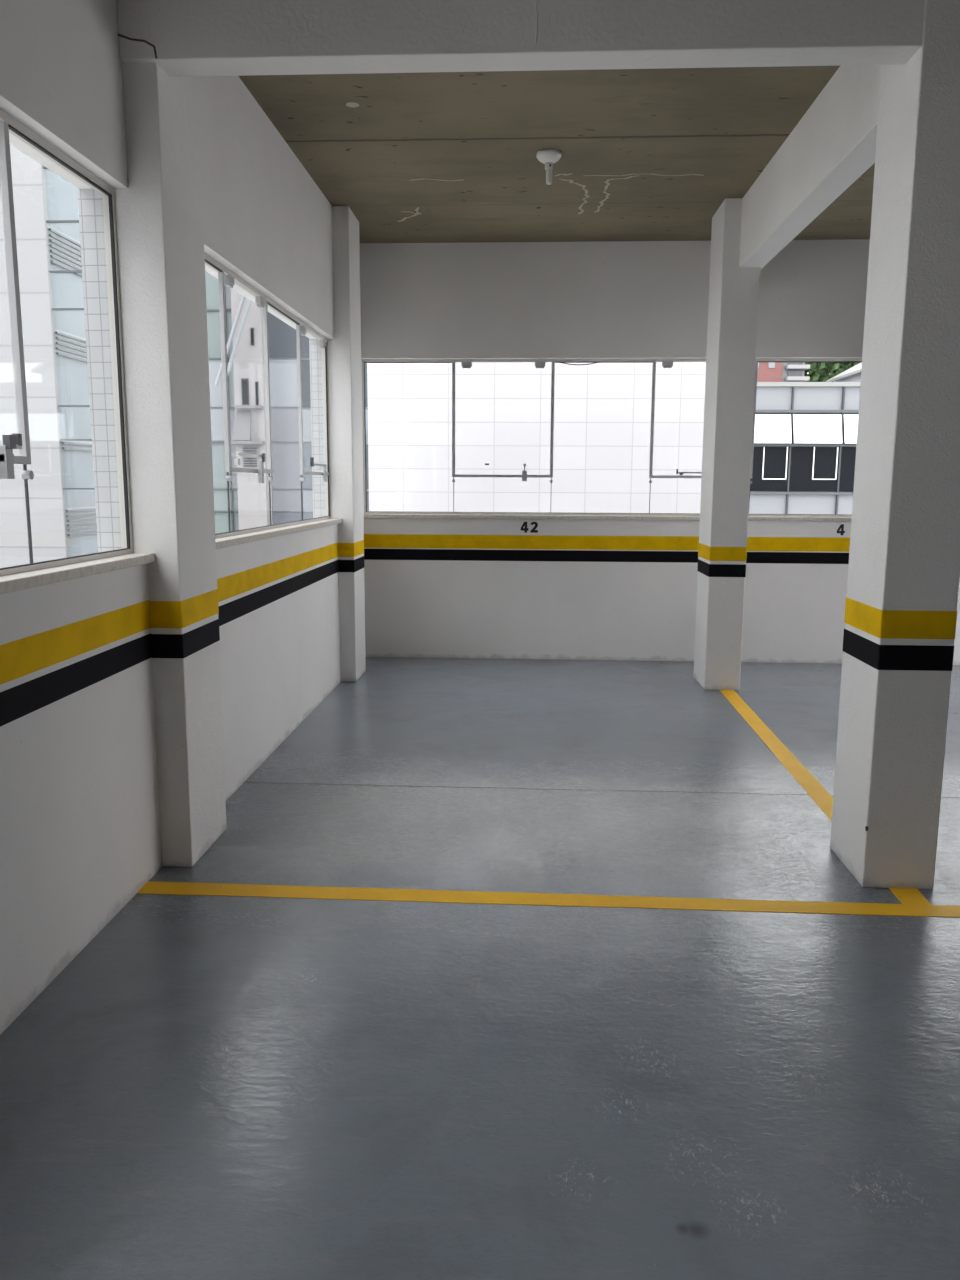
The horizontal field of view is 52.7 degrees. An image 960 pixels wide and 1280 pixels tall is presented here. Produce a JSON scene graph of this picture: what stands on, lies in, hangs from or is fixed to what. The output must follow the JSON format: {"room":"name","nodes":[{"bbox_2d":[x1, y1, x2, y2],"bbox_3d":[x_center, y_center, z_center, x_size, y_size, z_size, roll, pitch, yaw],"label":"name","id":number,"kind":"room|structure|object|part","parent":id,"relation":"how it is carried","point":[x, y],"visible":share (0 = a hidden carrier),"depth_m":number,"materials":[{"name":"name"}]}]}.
{"room":"parking garage","nodes":[
{"label":"parking garage","id":0,"kind":"room"},
{"bbox_2d":[0,0,363,1034],"bbox_3d":[-1.465,-0.236,0.123,0.172,3.313,16.163,1,9,3],"label":"wall","id":1,"kind":"structure","parent":0,"point":[80,832],"depth_m":3.23,"materials":[{"name":"white paint"}]},
{"bbox_2d":[0,108,154,593],"bbox_3d":[-1.348,-0.666,1.890,0.192,1.274,3.091,1,9,3],"label":"window","id":2,"kind":"structure","parent":1,"relation":"in","point":[25,576],"depth_m":2.85,"materials":[{"name":"grey metal"}]},
{"bbox_3d":[-1.270,-0.541,2.637,0.022,0.043,0.066,1,9,3],"label":"latch lever","id":3,"kind":"part","parent":2,"relation":"part of","materials":[{"name":"grey metal"}]},
{"bbox_3d":[-1.323,-0.895,2.319,0.020,0.919,0.822,1,9,3],"label":"sash","id":4,"kind":"part","parent":2,"relation":"part of","materials":[{"name":"grey metal"}]},
{"bbox_3d":[-1.351,-0.054,1.996,0.192,0.032,3.078,1,9,3],"label":"sill","id":5,"kind":"part","parent":2,"relation":"part of","materials":[{"name":"beige stone"}]},
{"bbox_2d":[204,252,341,548],"bbox_3d":[-1.163,-1.225,5.353,0.192,1.274,3.090,1,9,3],"label":"window","id":6,"kind":"structure","parent":1,"relation":"in","point":[227,278],"depth_m":5.28,"materials":[{"name":"grey metal"}]},
{"bbox_3d":[-1.183,-1.318,4.938,0.020,0.919,0.775,1,9,3],"label":"sash","id":7,"kind":"part","parent":6,"relation":"part of","materials":[{"name":"clear glass"}]},
{"bbox_3d":[-1.166,-0.611,5.446,0.192,0.032,3.077,1,9,3],"label":"sill","id":8,"kind":"part","parent":6,"relation":"part of","materials":[{"name":"beige stone"}]},
{"bbox_3d":[-1.086,-1.152,6.275,0.020,0.060,0.025,1,9,3],"label":"latch lever","id":9,"kind":"part","parent":6,"relation":"part of","materials":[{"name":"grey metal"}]},
{"bbox_3d":[-1.102,-1.561,6.445,0.020,0.919,0.823,1,9,3],"label":"sash","id":10,"kind":"part","parent":6,"relation":"part of","materials":[{"name":"grey metal"}]},
{"bbox_2d":[0,657,959,1279],"bbox_3d":[1.946,1.581,0.148,7.028,0.250,16.333,1,9,3],"label":"floor","id":11,"kind":"structure","parent":0,"point":[212,1087],"depth_m":2.62,"materials":[{"name":"grey paint"}]},
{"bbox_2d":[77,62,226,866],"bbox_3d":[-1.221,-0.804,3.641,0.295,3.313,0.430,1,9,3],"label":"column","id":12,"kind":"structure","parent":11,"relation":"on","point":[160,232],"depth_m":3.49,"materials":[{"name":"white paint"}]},
{"bbox_2d":[309,206,365,681],"bbox_3d":[-1.038,-1.361,7.089,0.292,3.313,0.428,1,9,3],"label":"column","id":13,"kind":"structure","parent":11,"relation":"on","point":[344,351],"depth_m":6.90,"materials":[{"name":"white paint"}]},
{"bbox_2d":[137,881,959,916],"bbox_3d":[2.067,0.939,3.331,6.588,0.002,0.118,1,9,3],"label":"parking line","id":14,"kind":"object","parent":11,"relation":"on","point":[151,887],"visible":1,"depth_m":3.42,"materials":[{"name":"yellow paint"}]},
{"bbox_2d":[693,198,759,689],"bbox_3d":[1.747,-1.315,6.888,0.256,3.313,0.478,1,9,3],"label":"column","id":15,"kind":"structure","parent":11,"relation":"on","point":[733,305],"depth_m":6.71,"materials":[{"name":"white paint"}]},
{"bbox_2d":[720,690,930,904],"bbox_3d":[1.645,0.642,5.157,0.102,0.002,3.583,1,9,4],"label":"parking line","id":16,"kind":"object","parent":11,"relation":"on","point":[822,798],"visible":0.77,"depth_m":5.01,"materials":[{"name":"yellow paint"}]},
{"bbox_2d":[830,0,959,888],"bbox_3d":[1.539,-0.761,3.459,0.261,3.313,0.399,1,9,3],"label":"column","id":17,"kind":"structure","parent":11,"relation":"on","point":[900,620],"depth_m":3.37,"materials":[{"name":"white paint"}]},
{"bbox_2d":[239,65,874,242],"bbox_3d":[1.963,-1.935,-0.421,7.028,0.252,16.333,1,9,3],"label":"ceiling","id":18,"kind":"structure","parent":0,"point":[648,154],"depth_m":5.43,"materials":[{"name":"concrete"}]},
{"bbox_2d":[117,0,924,76],"bbox_3d":[2.145,-2.132,3.083,6.689,0.480,0.148,1,9,3],"label":"beam","id":19,"kind":"structure","parent":18,"relation":"attached to","point":[186,38],"depth_m":3.16,"materials":[{"name":"white paint"}]},
{"bbox_2d":[536,149,561,184],"bbox_3d":[0.393,-2.697,5.548,0.146,0.170,0.146,1,9,3],"label":"ceiling lamp","id":20,"kind":"object","parent":18,"relation":"attached to","point":[548,157],"visible":1,"depth_m":5.51,"materials":[{"name":"white plastic"}]},
{"bbox_3d":[0.396,-2.653,5.555,0.035,0.082,0.035,1,9,3],"label":"tube bulb","id":21,"kind":"part","parent":20,"relation":"part of","materials":[{"name":"white glass"}]},
{"bbox_2d":[545,162,552,169],"bbox_3d":[0.393,-2.710,5.546,0.044,0.036,0.044,0,9,-4],"label":"socket","id":22,"kind":"object","parent":20,"relation":"attached to","point":[548,165],"depth_m":5.53,"materials":[{"name":"white plastic"}]},
{"bbox_2d":[709,65,880,280],"bbox_3d":[1.751,-2.525,5.361,0.159,0.436,4.427,1,9,3],"label":"beam","id":23,"kind":"structure","parent":18,"relation":"attached to","point":[833,144],"depth_m":4.81,"materials":[{"name":"white paint"}]},
{"bbox_2d":[360,239,959,664],"bbox_3d":[2.380,-1.464,7.829,6.688,3.313,0.172,1,9,3],"label":"wall","id":24,"kind":"structure","parent":0,"point":[570,589],"depth_m":7.87,"materials":[{"name":"white paint"}]},
{"bbox_2d":[521,522,537,532],"bbox_3d":[0.404,-0.924,7.937,0.141,0.089,0.002,1,9,3],"label":"number","id":25,"kind":"object","parent":24,"relation":"attached to","point":[525,529],"visible":1,"depth_m":7.94,"materials":[{"name":"black paint"}]},
{"bbox_2d":[362,358,861,520],"bbox_3d":[2.380,-1.602,7.787,6.688,1.274,0.192,1,9,3],"label":"window","id":26,"kind":"structure","parent":24,"relation":"in","point":[666,362],"depth_m":7.85,"materials":[{"name":"grey metal"}]},
{"bbox_3d":[0.186,-1.786,7.874,0.825,0.919,0.020,1,9,3],"label":"sash","id":27,"kind":"part","parent":26,"relation":"part of","materials":[{"name":"grey metal"}]},
{"bbox_3d":[2.377,-0.989,7.886,6.688,0.032,0.192,1,9,3],"label":"sill","id":28,"kind":"part","parent":26,"relation":"part of","materials":[{"name":"grey concrete"}]},
{"bbox_3d":[1.790,-1.765,7.792,0.827,0.919,0.020,1,9,3],"label":"sash","id":29,"kind":"part","parent":26,"relation":"part of","materials":[{"name":"grey metal"}]},
{"bbox_2d":[837,524,844,534],"bbox_3d":[2.906,-0.887,7.809,0.064,0.088,0.002,1,9,3],"label":"number","id":30,"kind":"object","parent":24,"relation":"attached to","point":[841,526],"visible":1,"depth_m":7.81,"materials":[{"name":"black paint"}]},
{"label":"outside","id":31,"kind":"structure","parent":0,"visible":0},
{"bbox_3d":[5.460,10.912,11.614,130.000,0.300,160.000,1,9,3],"label":"ground","id":32,"kind":"structure","parent":31,"visible":0},
{"bbox_2d":[0,144,94,567],"bbox_3d":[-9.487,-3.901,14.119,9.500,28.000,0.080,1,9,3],"label":"building","id":33,"kind":"structure","parent":32,"relation":"on","point":[47,499],"depth_m":13.96,"materials":[{"name":"white tile"}]},
{"bbox_2d":[45,169,97,556],"bbox_3d":[-10.001,-4.348,16.864,8.180,28.000,5.420,1,9,3],"label":"building","id":34,"kind":"structure","parent":32,"relation":"on","point":[62,196],"depth_m":14.43,"materials":[{"name":"grey"}]},
{"bbox_2d":[205,271,271,533],"bbox_3d":[-8.783,-6.840,32.307,3.362,28.000,5.050,1,9,3],"label":"building","id":35,"kind":"structure","parent":32,"relation":"on","point":[212,286],"depth_m":29.70,"materials":[{"name":"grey glass"}]},
{"bbox_3d":[-8.054,-7.325,29.689,0.530,2.400,0.080,1,9,3],"label":"panel","id":36,"kind":"part","parent":35,"relation":"part of","materials":[{"name":"grey glass"}]},
{"bbox_3d":[-7.475,-11.217,29.030,0.530,2.500,0.080,1,9,3],"label":"panel","id":37,"kind":"part","parent":35,"relation":"part of","materials":[{"name":"grey"}]},
{"bbox_3d":[-7.502,-5.861,29.896,0.530,2.350,0.080,1,9,3],"label":"panel","id":38,"kind":"part","parent":35,"relation":"part of","materials":[{"name":"grey"}]},
{"bbox_2d":[214,288,269,529],"bbox_3d":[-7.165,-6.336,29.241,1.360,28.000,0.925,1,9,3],"label":"building","id":39,"kind":"structure","parent":32,"relation":"on","point":[246,335],"depth_m":29.02,"materials":[{"name":"grey paint"}]},
{"bbox_2d":[243,447,256,466],"bbox_3d":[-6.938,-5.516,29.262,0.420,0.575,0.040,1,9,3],"label":"air conditioner","id":40,"kind":"object","parent":39,"relation":"hanging from","point":[247,461],"depth_m":29.26,"materials":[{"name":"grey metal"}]},
{"bbox_2d":[268,312,368,524],"bbox_3d":[-4.616,-6.786,32.098,3.426,28.000,5.040,1,9,3],"label":"building","id":41,"kind":"structure","parent":32,"relation":"on","point":[286,484],"depth_m":29.64,"materials":[{"name":"grey"}]},
{"bbox_3d":[-5.953,-9.231,29.264,0.890,1.380,0.090,1,9,3],"label":"panel","id":42,"kind":"part","parent":41,"relation":"part of","materials":[{"name":"grey glass"}]},
{"bbox_3d":[-5.960,-7.800,29.495,0.890,1.380,0.090,1,9,3],"label":"panel","id":43,"kind":"part","parent":41,"relation":"part of","materials":[{"name":"grey glass"}]},
{"bbox_3d":[-5.966,-6.566,29.695,0.890,0.960,0.090,1,9,3],"label":"panel","id":44,"kind":"part","parent":41,"relation":"part of","materials":[{"name":"grey"}]},
{"bbox_3d":[-5.972,-5.347,29.892,0.890,1.350,0.090,1,9,3],"label":"panel","id":45,"kind":"part","parent":41,"relation":"part of","materials":[{"name":"grey"}]},
{"bbox_3d":[-5.977,-4.305,30.061,0.890,0.640,0.090,1,9,3],"label":"panel","id":46,"kind":"part","parent":41,"relation":"part of","materials":[{"name":"grey"}]},
{"bbox_3d":[-5.982,-3.348,30.216,0.890,1.200,0.090,1,9,3],"label":"panel","id":47,"kind":"part","parent":41,"relation":"part of","materials":[{"name":"grey"}]},
{"bbox_3d":[-5.277,-9.222,29.229,0.345,1.380,0.090,1,9,3],"label":"panel","id":48,"kind":"part","parent":41,"relation":"part of","materials":[{"name":"grey glass"}]},
{"bbox_3d":[-5.284,-7.791,29.461,0.345,1.380,0.090,1,9,3],"label":"panel","id":49,"kind":"part","parent":41,"relation":"part of","materials":[{"name":"grey glass"}]},
{"bbox_3d":[-5.290,-6.557,29.660,0.345,0.960,0.090,1,9,3],"label":"panel","id":50,"kind":"part","parent":41,"relation":"part of","materials":[{"name":"grey"}]},
{"bbox_3d":[-5.296,-5.338,29.858,0.345,1.350,0.090,1,9,3],"label":"panel","id":51,"kind":"part","parent":41,"relation":"part of","materials":[{"name":"grey"}]},
{"bbox_3d":[-5.306,-3.339,30.181,0.345,1.200,0.090,1,9,3],"label":"panel","id":52,"kind":"part","parent":41,"relation":"part of","materials":[{"name":"grey"}]},
{"bbox_3d":[-5.301,-4.296,30.026,0.345,0.640,0.090,1,9,3],"label":"panel","id":53,"kind":"part","parent":41,"relation":"part of","materials":[{"name":"grey"}]},
{"bbox_3d":[-3.563,-6.534,29.572,0.937,0.960,0.090,1,9,3],"label":"panel","id":54,"kind":"part","parent":41,"relation":"part of","materials":[{"name":"white"}]},
{"bbox_3d":[-3.557,-7.768,29.372,0.937,1.380,0.090,1,9,3],"label":"panel","id":55,"kind":"part","parent":41,"relation":"part of","materials":[{"name":"grey glass"}]},
{"bbox_3d":[-3.569,-5.315,29.769,0.937,1.350,0.090,1,9,3],"label":"panel","id":56,"kind":"part","parent":41,"relation":"part of","materials":[{"name":"grey glass"}]},
{"bbox_3d":[-3.575,-4.274,29.937,0.937,0.640,0.090,1,9,3],"label":"panel","id":57,"kind":"part","parent":41,"relation":"part of","materials":[{"name":"grey glass"}]},
{"bbox_2d":[367,362,705,513],"bbox_3d":[0.877,2.838,14.105,4.280,14.800,4.060,1,9,3],"label":"building","id":58,"kind":"structure","parent":32,"relation":"on","point":[602,411],"depth_m":11.25,"materials":[{"name":"white stone"}]},
{"bbox_2d":[757,362,782,381],"bbox_3d":[11.981,-5.431,46.137,3.050,21.000,4.040,1,9,3],"label":"building","id":59,"kind":"structure","parent":32,"relation":"on","point":[767,371],"depth_m":43.04,"materials":[{"name":"red brick"}]},
{"bbox_2d":[782,362,809,381],"bbox_3d":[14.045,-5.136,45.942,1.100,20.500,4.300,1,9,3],"label":"building","id":60,"kind":"structure","parent":32,"relation":"on","point":[792,371],"depth_m":43.07,"materials":[{"name":"grey"}]},
{"bbox_2d":[749,382,860,513],"bbox_3d":[10.881,0.808,26.830,13.100,14.840,6.310,1,9,3],"label":"building","id":61,"kind":"structure","parent":32,"relation":"on","point":[804,456],"depth_m":23.12,"materials":[{"name":"grey"}]},
{"bbox_3d":[6.818,-5.041,23.034,1.120,0.720,0.260,1,9,3],"label":"tilted pane","id":62,"kind":"part","parent":61,"relation":"part of","materials":[{"name":"white glass"}]},
{"bbox_3d":[7.062,-4.234,23.222,0.570,0.770,0.040,1,9,3],"label":"window sash","id":63,"kind":"part","parent":61,"relation":"part of","materials":[{"name":"white metal"}]},
{"bbox_3d":[10.750,-3.488,23.166,13.000,0.060,0.120,1,9,3],"label":"rail","id":64,"kind":"part","parent":61,"relation":"part of","materials":[{"name":"grey metal"}]},
{"bbox_3d":[10.755,-4.613,22.984,13.000,0.060,0.120,1,9,3],"label":"rail","id":65,"kind":"part","parent":61,"relation":"part of","materials":[{"name":"grey metal"}]},
{"bbox_3d":[10.759,-5.388,22.858,13.000,0.060,0.120,1,9,3],"label":"rail","id":66,"kind":"part","parent":61,"relation":"part of","materials":[{"name":"grey metal"}]},
{"bbox_3d":[7.996,-5.025,22.974,1.120,0.720,0.260,1,9,3],"label":"tilted pane","id":67,"kind":"part","parent":61,"relation":"part of","materials":[{"name":"white glass"}]},
{"bbox_3d":[8.241,-4.219,23.162,0.570,0.770,0.040,1,9,3],"label":"window sash","id":68,"kind":"part","parent":61,"relation":"part of","materials":[{"name":"black glass"}]},
{"bbox_3d":[9.175,-5.010,22.913,1.120,0.720,0.260,1,9,3],"label":"tilted pane","id":69,"kind":"part","parent":61,"relation":"part of","materials":[{"name":"white glass"}]},
{"bbox_2d":[804,362,860,381],"bbox_3d":[17.792,-6.748,52.235,5.062,21.709,5.103,1,9,3],"label":"tree","id":70,"kind":"object","parent":32,"relation":"on","point":[818,371],"visible":0.05,"depth_m":49.20,"materials":[{"name":"green plant"}]},
{"bbox_2d":[826,362,861,381],"bbox_3d":[18.520,-3.805,43.737,5.200,18.620,5.000,1,9,3],"label":"building","id":71,"kind":"structure","parent":32,"relation":"on","point":[853,374],"depth_m":42.69,"materials":[{"name":"grey"}]}
]}

